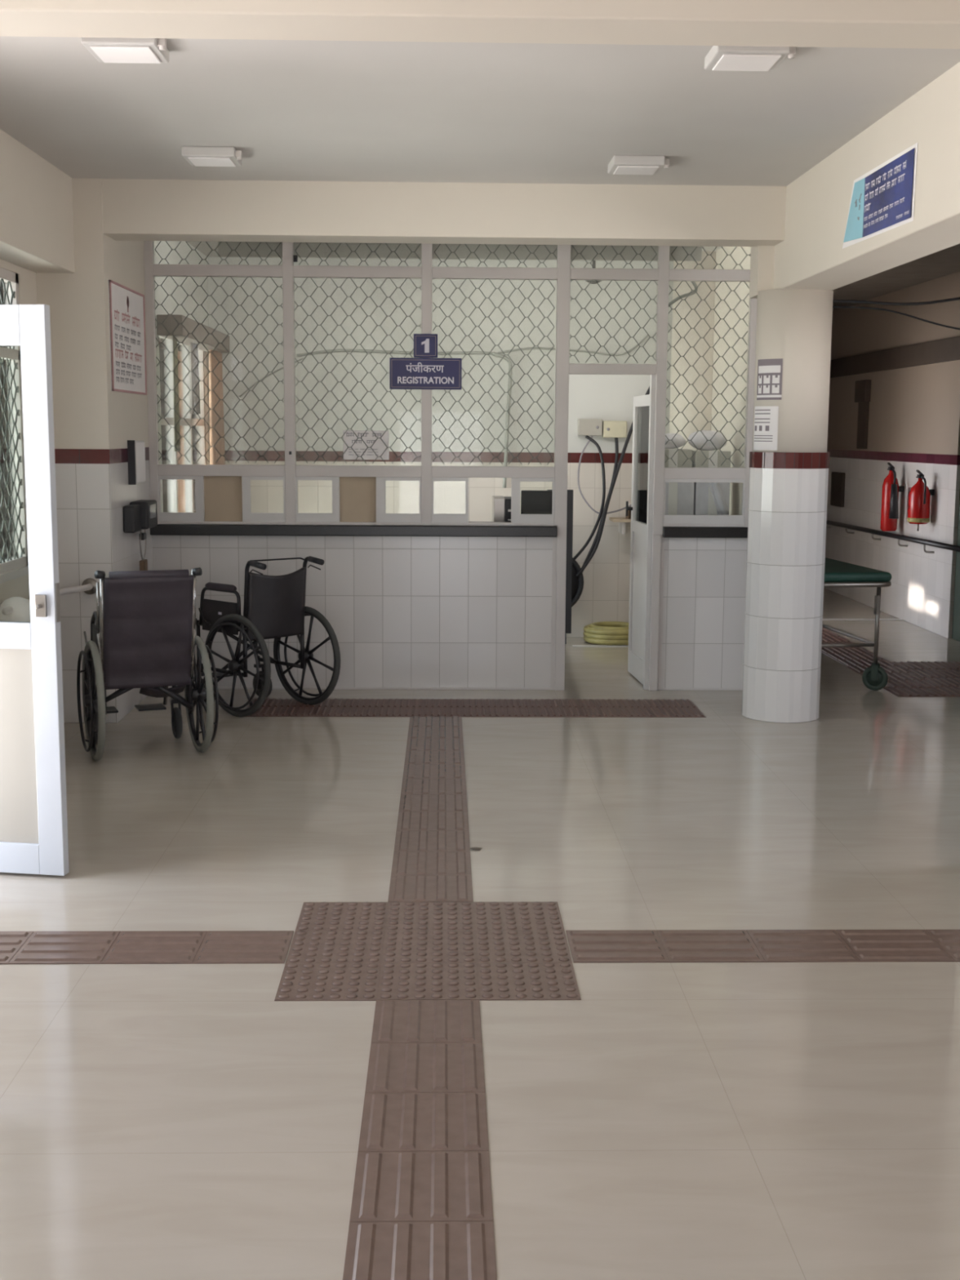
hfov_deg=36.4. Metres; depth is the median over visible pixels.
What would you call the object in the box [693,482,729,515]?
carton
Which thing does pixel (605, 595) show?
wall
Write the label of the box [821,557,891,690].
trolley
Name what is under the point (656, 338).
mesh panel
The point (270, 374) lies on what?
conduit
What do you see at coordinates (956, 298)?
cable
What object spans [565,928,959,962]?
tactile strip
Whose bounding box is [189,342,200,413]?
curtain
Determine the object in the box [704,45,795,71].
ceiling light
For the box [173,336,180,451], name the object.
curtain
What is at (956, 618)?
door
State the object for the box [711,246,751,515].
wall
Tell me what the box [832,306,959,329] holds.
cable
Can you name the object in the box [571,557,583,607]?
cable coil
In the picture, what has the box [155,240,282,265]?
mesh screen
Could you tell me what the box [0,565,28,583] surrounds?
trim
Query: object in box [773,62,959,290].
beam
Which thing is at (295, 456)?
mesh screen
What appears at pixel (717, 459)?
carton
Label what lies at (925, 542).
handrail
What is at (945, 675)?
tactile strip
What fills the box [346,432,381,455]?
print
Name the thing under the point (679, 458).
carton
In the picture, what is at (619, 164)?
ceiling light
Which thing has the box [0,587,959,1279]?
floor
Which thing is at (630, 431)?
power cable
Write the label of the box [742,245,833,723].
column
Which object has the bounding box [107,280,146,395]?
poster
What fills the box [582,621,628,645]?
coil
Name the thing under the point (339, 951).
tactile paving
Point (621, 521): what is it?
sink
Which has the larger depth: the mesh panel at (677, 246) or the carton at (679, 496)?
the carton at (679, 496)
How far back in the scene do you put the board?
11.35 m
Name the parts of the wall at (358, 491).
sliding sash, board panel, sliding sash, sliding sash, board panel, sliding sash, sliding sash, sliding sash, sliding sash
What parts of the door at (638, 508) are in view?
handle, rail, panel, rail, rail, glass pane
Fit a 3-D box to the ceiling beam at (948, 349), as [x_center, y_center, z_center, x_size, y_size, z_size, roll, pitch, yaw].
[3.762,-2.495,12.847,0.050,0.180,6.350,0,8,-1]
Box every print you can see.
[114,296,142,362]
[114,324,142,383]
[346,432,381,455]
[754,409,772,441]
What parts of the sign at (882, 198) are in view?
light blue panel, blue panel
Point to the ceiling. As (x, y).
(295, 110)
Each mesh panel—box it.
[432,278,555,464]
[434,244,556,267]
[569,280,657,363]
[570,244,657,268]
[664,280,749,466]
[671,245,751,269]
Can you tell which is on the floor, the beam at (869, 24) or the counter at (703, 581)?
the counter at (703, 581)
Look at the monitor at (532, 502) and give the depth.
9.81 m
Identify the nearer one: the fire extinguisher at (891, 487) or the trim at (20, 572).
the trim at (20, 572)
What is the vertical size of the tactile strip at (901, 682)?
0.010 m
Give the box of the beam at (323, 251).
[217,241,702,261]
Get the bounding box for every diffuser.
[89,45,160,63]
[187,156,235,166]
[613,165,658,174]
[712,53,781,71]
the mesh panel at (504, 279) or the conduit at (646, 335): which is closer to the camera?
the mesh panel at (504, 279)
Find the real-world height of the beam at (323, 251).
0.265 m
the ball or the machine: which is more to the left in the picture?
the ball
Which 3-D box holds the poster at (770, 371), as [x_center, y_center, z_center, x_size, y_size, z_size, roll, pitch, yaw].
[1.614,-1.457,8.167,0.021,0.225,0.179,-6,10,-38]
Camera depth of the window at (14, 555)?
7.51 m
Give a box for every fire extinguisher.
[880,462,904,531]
[906,470,934,530]
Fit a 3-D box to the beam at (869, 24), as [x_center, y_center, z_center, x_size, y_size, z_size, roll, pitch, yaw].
[-0.294,-1.749,3.811,4.112,0.295,0.250,0,8,-1]
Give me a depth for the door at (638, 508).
9.73 m
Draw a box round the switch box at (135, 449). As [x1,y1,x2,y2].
[127,440,146,484]
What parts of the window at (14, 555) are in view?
pane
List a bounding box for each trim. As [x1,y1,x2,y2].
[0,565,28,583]
[572,644,628,647]
[822,618,904,620]
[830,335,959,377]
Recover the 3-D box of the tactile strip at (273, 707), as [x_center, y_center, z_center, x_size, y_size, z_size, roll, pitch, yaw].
[-0.040,0.403,8.736,2.700,0.010,0.550,0,8,-1]
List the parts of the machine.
cord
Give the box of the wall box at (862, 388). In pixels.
[854,379,871,448]
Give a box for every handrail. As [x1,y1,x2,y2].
[1,577,97,614]
[826,520,959,553]
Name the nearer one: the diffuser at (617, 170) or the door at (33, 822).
the door at (33, 822)
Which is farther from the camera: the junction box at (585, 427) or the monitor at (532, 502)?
the junction box at (585, 427)
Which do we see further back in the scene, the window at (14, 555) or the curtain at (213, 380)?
the curtain at (213, 380)
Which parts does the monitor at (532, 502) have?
panel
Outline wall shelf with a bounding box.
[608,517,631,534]
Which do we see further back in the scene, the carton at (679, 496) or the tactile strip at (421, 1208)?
the carton at (679, 496)
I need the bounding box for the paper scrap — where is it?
[470,847,481,849]
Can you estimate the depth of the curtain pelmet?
9.74 m
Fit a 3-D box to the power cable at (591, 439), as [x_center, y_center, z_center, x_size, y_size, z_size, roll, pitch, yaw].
[0.834,-1.110,11.525,0.298,1.008,0.129,-2,9,-19]
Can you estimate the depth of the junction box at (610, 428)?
11.49 m
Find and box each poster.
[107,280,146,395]
[753,405,778,450]
[756,358,782,399]
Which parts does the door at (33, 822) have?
rail, rail, panel, rail, lock plate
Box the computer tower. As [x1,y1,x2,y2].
[492,495,511,521]
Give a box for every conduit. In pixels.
[239,357,303,396]
[296,349,497,356]
[492,351,512,488]
[497,334,648,355]
[668,281,697,306]
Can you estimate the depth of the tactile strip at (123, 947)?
4.64 m
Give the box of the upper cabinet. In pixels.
[830,471,845,506]
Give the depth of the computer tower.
9.78 m
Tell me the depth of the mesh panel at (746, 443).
9.11 m
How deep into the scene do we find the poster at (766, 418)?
8.20 m
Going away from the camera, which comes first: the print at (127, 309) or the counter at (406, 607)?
the print at (127, 309)
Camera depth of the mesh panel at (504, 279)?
9.08 m
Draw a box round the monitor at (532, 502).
[520,490,556,526]
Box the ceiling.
[0,35,959,311]
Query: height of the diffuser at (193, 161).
0.007 m
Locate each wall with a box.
[0,258,36,604]
[35,177,209,723]
[143,240,757,690]
[207,257,673,637]
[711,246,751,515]
[824,271,959,638]
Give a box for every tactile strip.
[0,930,293,964]
[246,697,706,717]
[342,1000,497,1279]
[387,716,473,902]
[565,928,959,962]
[821,626,958,697]
[892,661,959,697]
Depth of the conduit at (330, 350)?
11.40 m
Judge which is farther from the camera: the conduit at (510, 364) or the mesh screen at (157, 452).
the conduit at (510, 364)
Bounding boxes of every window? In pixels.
[0,267,28,573]
[159,335,206,512]
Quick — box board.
[546,489,573,644]
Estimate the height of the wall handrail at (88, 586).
0.144 m
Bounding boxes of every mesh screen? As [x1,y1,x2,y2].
[154,275,284,462]
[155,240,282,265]
[293,277,421,463]
[294,242,421,266]
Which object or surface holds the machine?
attached to the wall at (94, 424)
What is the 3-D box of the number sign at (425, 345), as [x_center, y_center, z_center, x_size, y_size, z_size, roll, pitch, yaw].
[-0.336,-1.818,9.023,0.148,0.144,0.016,0,8,-1]
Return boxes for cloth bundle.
[665,433,685,448]
[688,430,726,450]
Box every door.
[0,304,69,875]
[626,394,649,684]
[951,492,959,641]
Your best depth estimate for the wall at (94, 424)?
8.05 m
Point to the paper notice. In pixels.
(369, 437)
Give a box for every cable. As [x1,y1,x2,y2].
[573,435,605,559]
[576,386,649,577]
[577,435,631,514]
[577,437,618,578]
[832,297,959,305]
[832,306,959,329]
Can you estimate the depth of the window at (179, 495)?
10.48 m
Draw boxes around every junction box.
[577,418,602,435]
[602,421,626,437]
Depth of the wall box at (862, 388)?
14.15 m
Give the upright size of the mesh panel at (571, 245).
0.320 m
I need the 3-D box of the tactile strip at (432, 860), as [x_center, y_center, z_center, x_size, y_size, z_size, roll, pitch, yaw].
[-0.214,0.680,6.785,0.300,0.009,3.360,0,8,-1]
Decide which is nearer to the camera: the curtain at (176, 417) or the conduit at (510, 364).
the curtain at (176, 417)
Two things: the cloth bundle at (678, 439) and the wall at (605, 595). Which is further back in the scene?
the wall at (605, 595)
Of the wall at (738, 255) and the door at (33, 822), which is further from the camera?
the wall at (738, 255)
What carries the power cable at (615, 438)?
hanging from the junction box at (610, 428)
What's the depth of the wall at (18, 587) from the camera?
7.61 m
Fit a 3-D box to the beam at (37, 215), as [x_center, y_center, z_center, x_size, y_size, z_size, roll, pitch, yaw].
[-2.203,-1.550,3.069,0.280,0.505,9.620,0,8,-1]
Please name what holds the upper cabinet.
attached to the wall at (914, 411)
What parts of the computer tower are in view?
panel, panel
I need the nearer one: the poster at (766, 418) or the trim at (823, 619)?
the poster at (766, 418)
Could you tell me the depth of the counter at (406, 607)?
9.28 m
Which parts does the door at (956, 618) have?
panel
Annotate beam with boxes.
[0,0,959,48]
[0,128,75,272]
[102,178,786,246]
[217,241,702,261]
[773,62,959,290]
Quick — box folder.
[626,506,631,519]
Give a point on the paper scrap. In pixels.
(472, 848)
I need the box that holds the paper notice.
[342,430,389,459]
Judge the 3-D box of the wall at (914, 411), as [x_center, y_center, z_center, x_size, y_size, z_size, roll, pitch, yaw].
[3.992,-0.873,7.400,0.152,2.965,17.700,0,8,-1]
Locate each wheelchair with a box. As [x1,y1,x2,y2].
[76,567,218,760]
[192,555,340,716]
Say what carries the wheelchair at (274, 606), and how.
on the floor
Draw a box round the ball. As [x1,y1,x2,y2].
[0,596,31,622]
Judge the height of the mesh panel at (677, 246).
0.320 m
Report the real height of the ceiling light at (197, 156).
0.052 m
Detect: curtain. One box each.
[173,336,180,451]
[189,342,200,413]
[208,349,225,464]
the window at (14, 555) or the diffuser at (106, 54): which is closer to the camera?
the diffuser at (106, 54)
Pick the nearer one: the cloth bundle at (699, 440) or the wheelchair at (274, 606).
the wheelchair at (274, 606)
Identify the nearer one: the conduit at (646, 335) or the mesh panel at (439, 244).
the mesh panel at (439, 244)
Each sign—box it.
[389,357,462,389]
[413,333,437,357]
[842,142,917,248]
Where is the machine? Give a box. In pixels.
[122,499,157,570]
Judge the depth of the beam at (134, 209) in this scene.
7.88 m
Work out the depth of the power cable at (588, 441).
11.51 m
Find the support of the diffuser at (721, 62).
attached to the ceiling light at (719, 58)
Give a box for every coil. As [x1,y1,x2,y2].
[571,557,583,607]
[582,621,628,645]
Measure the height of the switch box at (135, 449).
0.256 m
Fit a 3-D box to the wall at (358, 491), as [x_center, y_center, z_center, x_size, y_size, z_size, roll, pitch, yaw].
[-0.156,-1.151,9.165,3.810,2.965,0.095,0,8,-2]
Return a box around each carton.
[664,448,692,467]
[665,482,694,515]
[692,450,730,467]
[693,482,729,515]
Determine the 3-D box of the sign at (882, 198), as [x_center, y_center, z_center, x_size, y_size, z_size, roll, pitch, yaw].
[1.694,-1.875,6.246,0.007,0.300,1.050,0,8,-1]
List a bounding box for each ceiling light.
[80,37,168,63]
[181,146,241,166]
[607,155,669,174]
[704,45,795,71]
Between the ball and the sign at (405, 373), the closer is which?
the ball
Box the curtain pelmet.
[156,314,229,352]
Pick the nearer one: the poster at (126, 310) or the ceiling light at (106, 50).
the ceiling light at (106, 50)
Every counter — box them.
[150,521,556,689]
[657,526,747,689]

